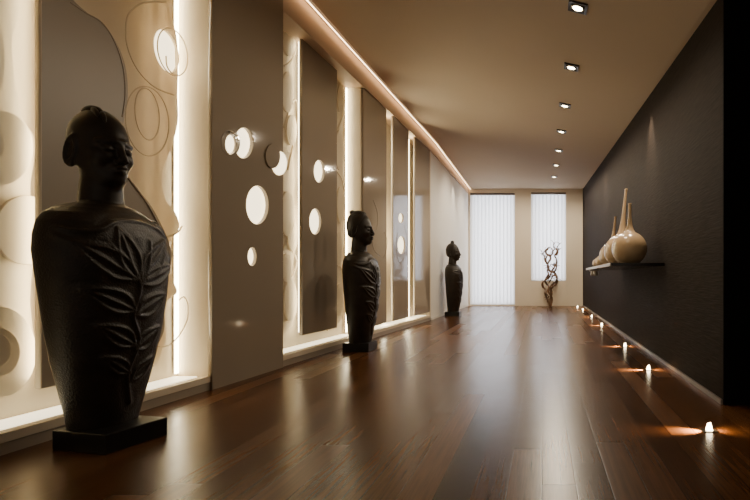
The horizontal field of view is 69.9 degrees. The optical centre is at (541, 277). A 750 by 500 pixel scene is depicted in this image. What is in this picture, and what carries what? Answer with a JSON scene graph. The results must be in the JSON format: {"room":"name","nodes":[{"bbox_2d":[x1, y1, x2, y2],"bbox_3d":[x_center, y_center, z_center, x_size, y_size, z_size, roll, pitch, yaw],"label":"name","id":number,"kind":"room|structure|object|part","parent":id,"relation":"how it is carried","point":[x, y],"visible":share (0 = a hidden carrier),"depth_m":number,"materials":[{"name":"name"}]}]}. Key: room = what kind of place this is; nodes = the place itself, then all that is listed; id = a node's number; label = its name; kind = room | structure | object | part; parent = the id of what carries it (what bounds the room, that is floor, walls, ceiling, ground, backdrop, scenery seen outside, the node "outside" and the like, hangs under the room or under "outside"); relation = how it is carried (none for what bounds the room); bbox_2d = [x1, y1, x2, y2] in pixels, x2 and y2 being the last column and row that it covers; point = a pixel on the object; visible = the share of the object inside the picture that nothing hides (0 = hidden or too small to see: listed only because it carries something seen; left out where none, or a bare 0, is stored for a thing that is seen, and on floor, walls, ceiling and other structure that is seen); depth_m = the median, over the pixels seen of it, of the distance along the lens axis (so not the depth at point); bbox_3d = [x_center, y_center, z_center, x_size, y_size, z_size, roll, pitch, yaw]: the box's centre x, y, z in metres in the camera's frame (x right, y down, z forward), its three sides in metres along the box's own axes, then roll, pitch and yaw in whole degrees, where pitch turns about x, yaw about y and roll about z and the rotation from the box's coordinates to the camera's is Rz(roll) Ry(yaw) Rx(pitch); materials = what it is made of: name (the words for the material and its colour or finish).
{"room":"hallway","nodes":[
{"label":"hallway","id":0,"kind":"room"},
{"bbox_2d":[0,0,430,419],"bbox_3d":[-2.613,-0.912,5.161,0.300,3.315,9.861,0,0,3],"label":"wall","id":1,"kind":"structure","parent":0,"point":[193,14],"depth_m":3.80,"materials":[{"name":"beige paint"}]},
{"bbox_2d":[0,0,34,396],"bbox_3d":[-2.812,-0.970,1.625,0.090,3.164,2.461,0,0,3],"label":"relief panel","id":2,"kind":"object","parent":1,"relation":"attached to","point":[17,142],"visible":0.87,"depth_m":2.63,"materials":[{"name":"beige paint"}]},
{"bbox_2d":[0,376,209,443],"bbox_3d":[-2.752,0.767,2.020,0.306,0.045,3.577,0,0,3],"label":"trim","id":3,"kind":"structure","parent":1,"relation":"attached to","point":[23,430],"depth_m":2.65,"materials":[{"name":"beige paint"}]},
{"bbox_2d":[0,376,196,429],"bbox_3d":[-2.747,0.741,2.125,0.175,0.006,3.261,0,0,3],"label":"light strip","id":4,"kind":"object","parent":3,"relation":"on","point":[56,410],"visible":0.69,"depth_m":2.72,"materials":[{"name":"beige plastic"}]},
{"bbox_2d":[35,0,188,388],"bbox_3d":[-2.694,-0.998,3.228,0.103,3.229,1.117,0,0,3],"label":"carved panel","id":5,"kind":"object","parent":1,"relation":"attached to","point":[118,57],"visible":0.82,"depth_m":3.08,"materials":[{"name":"beige paint"}]},
{"bbox_2d":[154,30,174,71],"bbox_3d":[-2.726,-1.631,3.598,0.006,0.314,0.247,0,0,3],"label":"diffuser","id":6,"kind":"object","parent":5,"relation":"attached to","point":[166,43],"depth_m":3.61,"materials":[{"name":"white"}]},
{"bbox_2d":[173,0,178,373],"bbox_3d":[-2.759,-0.905,3.772,0.018,3.250,0.036,0,0,0],"label":"light strip","id":7,"kind":"object","parent":1,"relation":"attached to","point":[175,2],"visible":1,"depth_m":3.76,"materials":[{"name":"beige plastic"}]},
{"bbox_2d":[0,318,429,455],"bbox_3d":[-2.615,0.797,5.130,0.300,0.105,9.803,0,0,3],"label":"baseboard","id":8,"kind":"structure","parent":1,"relation":"attached to","point":[37,438],"depth_m":3.40,"materials":[{"name":"beige paint"}]},
{"bbox_2d":[208,0,286,389],"bbox_3d":[-2.508,-0.995,4.304,0.080,3.693,1.013,0,0,3],"label":"panel","id":9,"kind":"object","parent":1,"relation":"attached to","point":[247,162],"visible":1,"depth_m":4.18,"materials":[{"name":"beige paint"}]},
{"bbox_2d":[283,32,297,331],"bbox_3d":[-2.681,-0.987,5.111,0.040,3.320,0.710,0,0,3],"label":"relief panel","id":10,"kind":"object","parent":1,"relation":"attached to","point":[290,231],"visible":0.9,"depth_m":5.26,"materials":[{"name":"beige paint"}]},
{"bbox_2d":[298,39,336,334],"bbox_3d":[-2.566,-1.000,5.740,0.058,3.223,0.814,0,0,3],"label":"panel","id":11,"kind":"object","parent":1,"relation":"attached to","point":[318,78],"depth_m":5.66,"materials":[{"name":"beige paint"}]},
{"bbox_2d":[298,42,298,331],"bbox_3d":[-2.604,-0.975,5.380,0.010,3.110,0.051,0,0,3],"label":"diffuser","id":12,"kind":"object","parent":11,"relation":"attached to","point":[298,42],"depth_m":5.35,"materials":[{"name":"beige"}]},
{"bbox_3d":[-2.601,-0.975,5.380,0.018,3.110,0.056,0,0,0],"label":"light strip","id":13,"kind":"part","parent":11,"relation":"part of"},
{"bbox_2d":[309,209,318,233],"bbox_3d":[-2.580,-0.635,5.618,0.006,0.382,0.407,0,0,3],"label":"diffuser","id":14,"kind":"object","parent":11,"relation":"attached to","point":[313,213],"depth_m":5.65,"materials":[{"name":"white"}]},
{"bbox_2d":[314,160,321,181],"bbox_3d":[-2.576,-1.219,5.709,0.006,0.347,0.378,0,0,3],"label":"diffuser","id":15,"kind":"object","parent":11,"relation":"attached to","point":[317,163],"depth_m":5.73,"materials":[{"name":"white"}]},
{"bbox_2d":[326,81,344,330],"bbox_3d":[-2.623,-0.945,6.377,0.040,3.195,0.454,0,0,3],"label":"relief panel","id":16,"kind":"object","parent":1,"relation":"attached to","point":[340,94],"visible":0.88,"depth_m":6.45,"materials":[{"name":"beige paint"}]},
{"bbox_2d":[345,88,346,331],"bbox_3d":[-2.609,-0.905,6.662,0.018,3.250,0.036,0,0,0],"label":"light strip","id":17,"kind":"object","parent":1,"relation":"attached to","point":[345,88],"visible":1,"depth_m":6.65,"materials":[{"name":"beige"}]},
{"bbox_2d":[346,88,346,331],"bbox_3d":[-2.606,-0.905,6.662,0.011,3.250,0.030,0,0,0],"label":"diffuser","id":18,"kind":"object","parent":17,"relation":"attached to","point":[346,88],"depth_m":6.65,"materials":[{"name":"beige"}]},
{"bbox_2d":[283,315,429,360],"bbox_3d":[-2.510,0.767,7.387,0.306,0.045,5.285,0,0,3],"label":"trim","id":19,"kind":"structure","parent":1,"relation":"attached to","point":[299,352],"depth_m":5.79,"materials":[{"name":"beige paint"}]},
{"bbox_2d":[283,334,347,352],"bbox_3d":[-2.595,0.741,5.725,0.155,0.006,1.759,0,0,3],"label":"light strip","id":20,"kind":"object","parent":19,"relation":"on","point":[316,342],"visible":0.7,"depth_m":5.63,"materials":[{"name":"beige plastic"}]},
{"bbox_2d":[374,315,425,328],"bbox_3d":[-2.465,0.741,8.400,0.175,0.006,3.111,0,0,3],"label":"light strip","id":21,"kind":"object","parent":19,"relation":"on","point":[416,316],"visible":0.7,"depth_m":8.48,"materials":[{"name":"beige plastic"}]},
{"bbox_2d":[361,88,386,325],"bbox_3d":[-2.387,-0.935,7.154,0.037,3.233,0.891,0,0,3],"label":"panel","id":22,"kind":"object","parent":1,"relation":"attached to","point":[373,114],"visible":0.84,"depth_m":7.13,"materials":[{"name":"beige paint"}]},
{"bbox_2d":[283,0,468,193],"bbox_3d":[-2.547,-2.772,7.348,0.463,0.445,15.717,0,0,2],"label":"trim","id":23,"kind":"structure","parent":1,"relation":"attached to","point":[300,21],"depth_m":6.12,"materials":[{"name":"beige paint"}]},
{"bbox_2d":[391,116,408,320],"bbox_3d":[-2.342,-0.935,8.262,0.048,3.233,0.793,0,0,3],"label":"panel","id":24,"kind":"object","parent":1,"relation":"attached to","point":[399,133],"visible":1,"depth_m":8.17,"materials":[{"name":"beige paint"}]},
{"bbox_2d":[398,236,403,253],"bbox_3d":[-2.360,-0.547,8.283,0.006,0.389,0.581,0,0,3],"label":"diffuser","id":25,"kind":"object","parent":24,"relation":"attached to","point":[400,238],"depth_m":8.33,"materials":[{"name":"white"}]},
{"bbox_2d":[413,137,429,315],"bbox_3d":[-2.282,-0.935,9.512,0.030,3.233,1.000,0,0,3],"label":"panel","id":26,"kind":"object","parent":1,"relation":"attached to","point":[421,154],"visible":1,"depth_m":9.43,"materials":[{"name":"beige paint"}]},
{"bbox_2d":[0,306,749,499],"bbox_3d":[0.500,0.910,7.000,7.400,0.120,17.000,0,0,0],"label":"floor","id":27,"kind":"structure","parent":0,"point":[484,402],"depth_m":2.77,"materials":[{"name":"brown wood"}]},
{"bbox_2d":[31,105,170,454],"bbox_3d":[-2.250,-0.021,2.620,0.440,1.740,0.663,0,0,0],"label":"statue","id":28,"kind":"object","parent":27,"relation":"on","point":[101,267],"visible":1,"depth_m":2.48,"materials":[{"name":"black stone"}]},
{"bbox_2d":[342,210,380,351],"bbox_3d":[-2.108,0.028,5.860,0.380,1.645,0.632,0,0,0],"label":"statue","id":29,"kind":"object","parent":27,"relation":"on","point":[361,275],"visible":1,"depth_m":5.71,"materials":[{"name":"black stone"}]},
{"bbox_2d":[445,241,462,315],"bbox_3d":[-1.967,0.006,11.200,0.399,1.689,0.632,0,0,0],"label":"statue","id":30,"kind":"object","parent":27,"relation":"on","point":[453,272],"visible":1,"depth_m":11.03,"materials":[{"name":"black stone"}]},
{"bbox_2d":[540,240,560,306],"bbox_3d":[0.247,-0.132,14.807,0.677,1.979,0.310,0,0,0],"label":"sculpture","id":31,"kind":"object","parent":27,"relation":"on","point":[550,300],"visible":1,"depth_m":14.74,"materials":[{"name":"brown wood"}]},
{"bbox_2d":[643,365,653,370],"bbox_3d":[0.985,0.827,4.620,0.090,0.046,0.060,0,0,0],"label":"floor light","id":32,"kind":"object","parent":27,"relation":"on","point":[648,366],"visible":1,"depth_m":4.61,"materials":[{"name":"metal"}]},
{"bbox_2d":[700,423,718,431],"bbox_3d":[0.930,0.827,2.780,0.090,0.046,0.060,0,0,0],"label":"floor light","id":33,"kind":"object","parent":27,"relation":"on","point":[709,426],"visible":1,"depth_m":2.77,"materials":[{"name":"metal"}]},
{"bbox_3d":[0.930,0.848,2.780,0.090,0.004,0.060,0,0,0],"label":"plate","id":34,"kind":"part","parent":33,"relation":"part of","materials":[{"name":"metal"}]},
{"bbox_2d":[430,152,467,319],"bbox_3d":[-2.366,-0.850,12.640,0.252,3.400,5.120,0,0,0],"label":"wall","id":35,"kind":"structure","parent":0,"point":[449,200],"depth_m":11.49,"materials":[{"name":"paint"}]},
{"bbox_2d":[431,304,468,319],"bbox_3d":[-2.235,0.825,12.640,0.014,0.050,5.120,0,0,0],"label":"baseboard","id":36,"kind":"structure","parent":35,"relation":"attached to","point":[443,314],"depth_m":11.09,"materials":[{"name":"paint"}]},
{"bbox_2d":[305,0,716,188],"bbox_3d":[0.543,-2.360,7.000,7.313,1.543,17.000,0,0,0],"label":"ceiling","id":37,"kind":"structure","parent":0,"point":[487,80],"depth_m":5.80,"materials":[{"name":"paint"}]},
{"bbox_2d":[306,0,470,188],"bbox_3d":[-2.258,-2.779,9.088,0.165,0.198,12.185,0,0,2],"label":"light strip","id":38,"kind":"object","parent":37,"relation":"attached to","point":[310,2],"visible":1,"depth_m":6.80,"materials":[{"name":"beige plastic"}]},
{"bbox_2d":[557,129,565,133],"bbox_3d":[0.317,-2.375,8.104,0.156,0.047,0.158,0,0,0],"label":"recessed light","id":39,"kind":"object","parent":37,"relation":"in","point":[558,130],"visible":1,"depth_m":8.06,"materials":[{"name":"metal"}]},
{"bbox_2d":[559,102,570,108],"bbox_3d":[0.307,-2.309,6.696,0.156,0.051,0.158,0,0,1],"label":"recessed light","id":40,"kind":"object","parent":37,"relation":"in","point":[564,105],"visible":1,"depth_m":6.67,"materials":[{"name":"metal"}]},
{"bbox_2d":[564,62,578,71],"bbox_3d":[0.312,-2.241,5.314,0.155,0.055,0.158,0,0,1],"label":"recessed light","id":41,"kind":"object","parent":37,"relation":"in","point":[568,66],"visible":1,"depth_m":5.29,"materials":[{"name":"metal"}]},
{"bbox_2d":[568,0,587,14],"bbox_3d":[0.289,-2.183,4.034,0.155,0.059,0.158,0,0,1],"label":"recessed light","id":42,"kind":"object","parent":37,"relation":"in","point":[573,6],"visible":1,"depth_m":4.01,"materials":[{"name":"metal"}]},
{"bbox_2d":[468,189,582,305],"bbox_3d":[-0.500,-1.000,15.325,4.000,3.700,0.250,0,0,0],"label":"wall","id":43,"kind":"structure","parent":0,"point":[569,292],"depth_m":15.20,"materials":[{"name":"beige paint"}]},
{"bbox_2d":[470,193,514,303],"bbox_3d":[-1.510,-0.891,15.270,1.368,3.392,0.100,0,0,0],"label":"vertical blind","id":44,"kind":"object","parent":43,"relation":"attached to","point":[492,215],"visible":1,"depth_m":15.28,"materials":[{"name":"white fabric"}]},
{"bbox_2d":[471,304,514,304],"bbox_3d":[-1.510,-0.885,15.380,1.360,3.410,0.060,0,0,0],"label":"window","id":45,"kind":"structure","parent":43,"relation":"in","point":[471,304],"depth_m":15.35,"materials":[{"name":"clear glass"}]},
{"bbox_2d":[531,192,565,279],"bbox_3d":[0.198,-1.266,15.270,1.073,2.682,0.100,0,0,0],"label":"vertical blind","id":46,"kind":"object","parent":43,"relation":"attached to","point":[548,209],"visible":0.93,"depth_m":15.28,"materials":[{"name":"white fabric"}]},
{"bbox_2d":[583,0,722,399],"bbox_3d":[1.328,-0.958,9.355,0.200,3.616,11.990,0,0,0],"label":"wall","id":47,"kind":"structure","parent":0,"point":[668,158],"depth_m":4.63,"materials":[{"name":"black paint"}]},
{"bbox_2d":[586,263,664,275],"bbox_3d":[0.946,-0.090,6.315,0.542,0.120,2.710,0,0,0],"label":"floating shelf","id":48,"kind":"object","parent":47,"relation":"attached to","point":[594,270],"visible":1,"depth_m":5.22,"materials":[{"name":"black paint"}]},
{"bbox_2d":[592,269,598,275],"bbox_3d":[0.750,-0.075,7.000,0.100,0.090,0.068,0,0,0],"label":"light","id":49,"kind":"object","parent":48,"relation":"attached to","point":[595,273],"depth_m":6.98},
{"bbox_2d":[595,256,602,265],"bbox_3d":[0.840,-0.238,6.880,0.210,0.176,0.210,0,0,0],"label":"round pot","id":50,"kind":"object","parent":48,"relation":"on","point":[597,260],"visible":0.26,"depth_m":6.82,"materials":[{"name":"beige ceramic"}]},
{"bbox_2d":[599,216,615,263],"bbox_3d":[0.908,-0.473,6.497,0.330,0.646,0.330,0,0,0],"label":"vase","id":51,"kind":"object","parent":48,"relation":"on","point":[602,258],"visible":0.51,"depth_m":6.45,"materials":[{"name":"beige ceramic"}]},
{"bbox_2d":[604,189,627,262],"bbox_3d":[0.947,-0.606,6.011,0.400,0.911,0.400,0,0,0],"label":"vase","id":52,"kind":"object","parent":48,"relation":"on","point":[608,254],"visible":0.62,"depth_m":5.95,"materials":[{"name":"beige ceramic"}]},
{"bbox_2d":[612,203,646,262],"bbox_3d":[0.957,-0.486,5.473,0.384,0.671,0.384,0,0,0],"label":"vase","id":53,"kind":"object","parent":48,"relation":"on","point":[629,246],"visible":0.97,"depth_m":5.34,"materials":[{"name":"beige ceramic"}]},
{"bbox_2d":[582,305,722,403],"bbox_3d":[1.221,0.834,9.280,0.014,0.032,11.840,0,0,0],"label":"baseboard","id":54,"kind":"structure","parent":47,"relation":"attached to","point":[719,400],"depth_m":4.59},
{"bbox_2d":[723,0,749,404],"bbox_3d":[2.708,-0.750,3.353,2.984,3.200,0.015,0,0,0],"label":"wall","id":55,"kind":"structure","parent":0,"point":[736,13],"depth_m":3.35,"materials":[{"name":"black paint"}]}
]}

